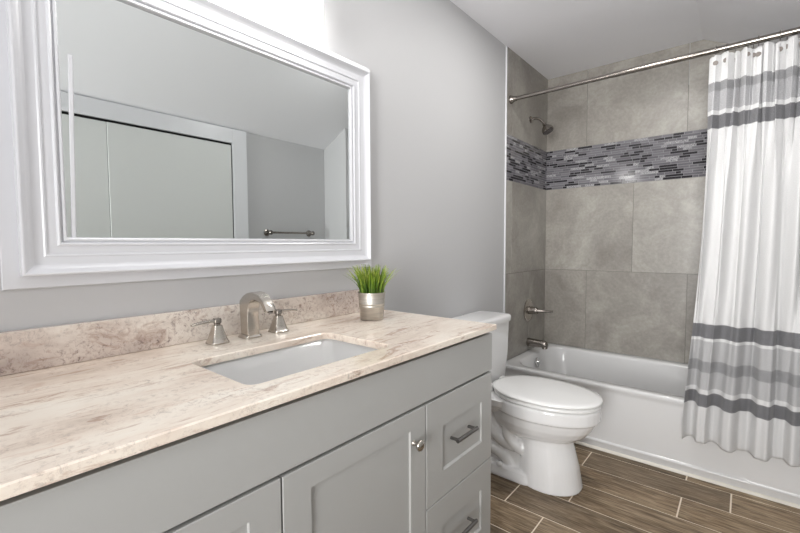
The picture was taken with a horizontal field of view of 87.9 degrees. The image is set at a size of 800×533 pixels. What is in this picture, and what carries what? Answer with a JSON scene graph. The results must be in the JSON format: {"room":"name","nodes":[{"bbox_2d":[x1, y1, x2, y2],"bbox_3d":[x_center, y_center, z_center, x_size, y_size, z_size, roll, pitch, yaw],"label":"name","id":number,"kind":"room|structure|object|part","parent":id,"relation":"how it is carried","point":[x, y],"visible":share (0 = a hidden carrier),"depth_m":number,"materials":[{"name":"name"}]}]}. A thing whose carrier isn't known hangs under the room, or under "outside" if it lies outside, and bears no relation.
{"room":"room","nodes":[
{"label":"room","id":0,"kind":"room"},
{"bbox_2d":[0,0,529,360],"bbox_3d":[-0.483,-0.126,1.369,0.100,2.575,5.091,2,4,40],"label":"wall","id":1,"kind":"structure","parent":0,"point":[437,76],"depth_m":1.92,"materials":[{"name":"grey paint"}]},
{"bbox_2d":[0,289,359,375],"bbox_3d":[-0.638,0.170,1.104,0.018,0.090,1.680,2,4,40],"label":"backsplash","id":2,"kind":"structure","parent":1,"relation":"attached to","point":[24,350],"depth_m":1.05,"materials":[{"name":"stone"}]},
{"bbox_2d":[0,0,370,289],"bbox_3d":[-0.467,-0.373,1.264,0.040,0.799,1.113,2,4,40],"label":"wall mirror","id":3,"kind":"object","parent":1,"relation":"attached to","point":[141,140],"visible":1,"depth_m":1.10,"materials":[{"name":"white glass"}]},
{"bbox_3d":[-0.481,-0.373,1.269,0.010,0.588,0.893,2,4,40],"label":"glass","id":4,"kind":"part","parent":3,"relation":"part of","materials":[{"name":"white mirror"}]},
{"bbox_2d":[246,0,322,31],"bbox_3d":[-0.455,-0.851,1.195,0.119,0.158,0.493,2,4,40],"label":"vanity light","id":5,"kind":"object","parent":1,"relation":"attached to","point":[307,14],"visible":1,"depth_m":1.29,"materials":[{"name":"white glass"}]},
{"bbox_2d":[358,291,385,320],"bbox_3d":[-0.103,0.141,1.506,0.102,0.099,0.102,2,4,40],"label":"pot","id":6,"kind":"object","parent":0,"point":[371,303],"depth_m":1.47,"materials":[{"name":"metal"}]},
{"bbox_2d":[505,47,547,359],"bbox_3d":[0.901,-0.396,2.933,0.006,2.015,0.696,2,4,40],"label":"tiled wall","id":7,"kind":"structure","parent":0,"point":[526,171],"depth_m":2.89,"materials":[{"name":"tile"}]},
{"bbox_2d":[503,46,507,312],"bbox_3d":[0.676,-0.380,2.662,0.008,2.014,0.011,2,4,40],"label":"trim","id":8,"kind":"structure","parent":7,"relation":"attached to","point":[506,46],"depth_m":2.65,"materials":[{"name":"white"}]},
{"bbox_2d":[526,338,547,348],"bbox_3d":[0.982,0.550,2.958,0.144,0.066,0.062,2,4,40],"label":"tub spout","id":9,"kind":"object","parent":7,"relation":"attached to","point":[531,342],"visible":1,"depth_m":2.94,"materials":[{"name":"silver metal"}]},
{"bbox_2d":[524,299,552,320],"bbox_3d":[0.992,0.317,2.936,0.172,0.164,0.164,2,4,40],"label":"shower valve","id":10,"kind":"object","parent":7,"relation":"attached to","point":[529,310],"visible":1,"depth_m":2.95,"materials":[{"name":"silver metal"}]},
{"bbox_3d":[1.017,0.317,2.929,0.124,0.033,0.034,2,4,30],"label":"lever","id":11,"kind":"part","parent":10,"relation":"part of","materials":[{"name":"silver metal"}]},
{"bbox_2d":[529,116,553,134],"bbox_3d":[0.979,-0.981,2.867,0.161,0.146,0.077,2,4,40],"label":"shower","id":12,"kind":"object","parent":7,"relation":"attached to","point":[547,128],"visible":1,"depth_m":2.84,"materials":[{"name":"silver metal"}]},
{"bbox_3d":[0.961,-1.011,2.886,0.102,0.066,0.018,2,4,40],"label":"arm","id":13,"kind":"part","parent":12,"relation":"part of","materials":[{"name":"silver metal"}]},
{"bbox_2d":[509,27,799,103],"bbox_3d":[1.270,-1.050,2.203,1.453,0.053,0.053,2,4,40],"label":"curtain rod","id":14,"kind":"object","parent":7,"relation":"attached to","point":[793,31],"visible":1,"depth_m":2.10,"materials":[{"name":"silver metal"}]},
{"bbox_2d":[450,0,799,79],"bbox_3d":[0.223,-1.121,0.722,1.950,0.565,5.091,2,4,40],"label":"ceiling","id":15,"kind":"structure","parent":0,"point":[557,38],"depth_m":2.32,"materials":[{"name":"white paint"}]},
{"bbox_2d":[490,443,799,532],"bbox_3d":[0.237,1.149,0.841,3.113,0.080,5.091,2,4,40],"label":"floor","id":16,"kind":"structure","parent":0,"point":[618,494],"depth_m":1.82,"materials":[{"name":"brown wood"}]},
{"bbox_2d":[0,332,491,532],"bbox_3d":[-0.414,0.673,0.961,0.570,0.862,1.684,2,4,40],"label":"vanity cabinet","id":17,"kind":"object","parent":16,"relation":"on","point":[403,447],"visible":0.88,"depth_m":0.87,"materials":[{"name":"grey paint"}]},
{"bbox_3d":[-0.378,0.712,0.630,0.020,0.606,0.457,2,4,40],"label":"door","id":18,"kind":"part","parent":17,"relation":"part of","materials":[{"name":"grey paint"}]},
{"bbox_2d":[0,289,496,500],"bbox_3d":[-0.428,0.187,0.933,0.560,0.109,1.684,2,4,40],"label":"countertop","id":19,"kind":"structure","parent":17,"relation":"on","point":[76,398],"depth_m":0.87,"materials":[{"name":"stone"}]},
{"bbox_2d":[190,291,296,345],"bbox_3d":[-0.408,0.141,1.191,0.142,0.136,0.335,2,4,40],"label":"faucet","id":20,"kind":"object","parent":19,"relation":"on","point":[249,303],"visible":1,"depth_m":1.20,"materials":[{"name":"silver metal"}]},
{"bbox_3d":[-0.529,0.152,1.117,0.016,0.011,0.066,2,4,40],"label":"lever","id":21,"kind":"part","parent":20,"relation":"part of","materials":[{"name":"silver metal"}]},
{"bbox_3d":[-0.505,0.187,1.147,0.051,0.050,0.051,2,4,40],"label":"handle","id":22,"kind":"part","parent":20,"relation":"part of","materials":[{"name":"silver metal"}]},
{"bbox_3d":[-0.505,0.152,1.145,0.019,0.019,0.019,2,4,40],"label":"stem","id":23,"kind":"part","parent":20,"relation":"part of","materials":[{"name":"silver metal"}]},
{"bbox_3d":[-0.408,0.141,1.191,0.141,0.136,0.054,2,4,40],"label":"spout","id":24,"kind":"part","parent":20,"relation":"part of","materials":[{"name":"silver metal"}]},
{"bbox_3d":[-0.380,0.144,1.294,0.019,0.019,0.019,2,4,40],"label":"stem","id":25,"kind":"part","parent":20,"relation":"part of","materials":[{"name":"silver metal"}]},
{"bbox_3d":[-0.380,0.178,1.296,0.051,0.050,0.051,2,4,40],"label":"handle","id":26,"kind":"part","parent":20,"relation":"part of","materials":[{"name":"silver metal"}]},
{"bbox_3d":[-0.357,0.140,1.323,0.016,0.011,0.066,2,4,40],"label":"lever","id":27,"kind":"part","parent":20,"relation":"part of","materials":[{"name":"silver metal"}]},
{"bbox_2d":[202,339,377,384],"bbox_3d":[-0.257,0.280,1.044,0.334,0.090,0.484,2,4,40],"label":"sink","id":28,"kind":"object","parent":19,"relation":"in","point":[259,368],"visible":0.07,"depth_m":1.13,"materials":[{"name":"white ceramic"}]},
{"bbox_2d":[348,264,398,320],"bbox_3d":[-0.098,0.090,1.500,0.201,0.201,0.202,2,4,40],"label":"potted grass","id":29,"kind":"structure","parent":19,"relation":"on","point":[371,285],"depth_m":1.47,"materials":[{"name":"plant"}]},
{"bbox_3d":[-0.082,0.692,0.983,0.020,0.606,0.457,2,4,40],"label":"door","id":30,"kind":"part","parent":17,"relation":"part of","materials":[{"name":"grey paint"}]},
{"bbox_3d":[0.048,0.468,1.090,0.030,0.031,0.031,2,4,40],"label":"knob","id":31,"kind":"part","parent":17,"relation":"part of","materials":[{"name":"silver metal"}]},
{"bbox_3d":[0.188,0.520,1.299,0.020,0.300,0.379,2,4,40],"label":"drawer","id":32,"kind":"part","parent":17,"relation":"part of","materials":[{"name":"grey paint"}]},
{"bbox_3d":[0.189,0.825,1.315,0.020,0.303,0.379,2,4,40],"label":"drawer","id":33,"kind":"part","parent":17,"relation":"part of","materials":[{"name":"grey paint"}]},
{"bbox_3d":[0.206,0.511,1.261,0.012,0.012,0.116,2,4,40],"label":"handle","id":34,"kind":"part","parent":17,"relation":"part of","materials":[{"name":"silver metal"}]},
{"bbox_3d":[0.208,0.812,1.278,0.012,0.012,0.116,2,4,40],"label":"handle","id":35,"kind":"part","parent":17,"relation":"part of","materials":[{"name":"silver metal"}]},
{"bbox_2d":[452,311,602,496],"bbox_3d":[0.628,0.656,2.090,0.720,0.766,0.384,2,4,40],"label":"toilet","id":36,"kind":"object","parent":16,"relation":"on","point":[536,422],"visible":0.8,"depth_m":1.94,"materials":[{"name":"white ceramic"}]},
{"bbox_3d":[0.429,0.285,2.235,0.206,0.038,0.384,2,4,40],"label":"tank lid","id":37,"kind":"part","parent":36,"relation":"part of","materials":[{"name":"white ceramic"}]},
{"bbox_3d":[0.429,0.468,2.245,0.191,0.327,0.366,2,4,40],"label":"tank","id":38,"kind":"part","parent":36,"relation":"part of","materials":[{"name":"white ceramic"}]},
{"bbox_3d":[0.709,0.626,2.020,0.500,0.016,0.366,2,4,40],"label":"seat","id":39,"kind":"part","parent":36,"relation":"part of","materials":[{"name":"white plastic"}]},
{"bbox_3d":[0.708,0.604,2.020,0.511,0.020,0.374,2,4,40],"label":"seat lid","id":40,"kind":"part","parent":36,"relation":"part of","materials":[{"name":"white plastic"}]},
{"bbox_2d":[505,343,799,504],"bbox_3d":[1.453,0.824,2.513,1.465,0.372,0.756,2,4,40],"label":"bathtub","id":41,"kind":"object","parent":16,"relation":"on","point":[643,398],"visible":0.58,"depth_m":2.22,"materials":[{"name":"white ceramic"}]},
{"bbox_3d":[0.979,0.679,2.945,0.026,0.068,0.068,2,4,40],"label":"overflow plate","id":42,"kind":"part","parent":41,"relation":"part of","materials":[{"name":"silver metal"}]},
{"bbox_2d":[544,40,755,363],"bbox_3d":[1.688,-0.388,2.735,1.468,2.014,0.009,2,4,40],"label":"tiled wall","id":43,"kind":"structure","parent":0,"point":[626,177],"depth_m":2.83,"materials":[{"name":"tile"}]},
{"bbox_2d":[574,441,799,508],"bbox_3d":[1.286,1.024,2.170,1.658,0.015,0.008,2,4,40],"label":"trim","id":44,"kind":"structure","parent":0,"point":[753,493],"depth_m":2.03,"materials":[{"name":"white wood"}]},
{"bbox_3d":[1.637,-1.030,1.890,0.006,0.048,0.041,2,4,40],"label":"curtain hook","id":45,"kind":"object","parent":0,"visible":0},
{"bbox_2d":[681,35,799,466],"bbox_3d":[1.596,-0.083,1.883,0.462,1.859,0.230,2,4,40],"label":"shower curtain","id":46,"kind":"object","parent":45,"relation":"hanging from","point":[742,390],"visible":1,"depth_m":1.88,"materials":[{"name":"fabric"}]}
]}

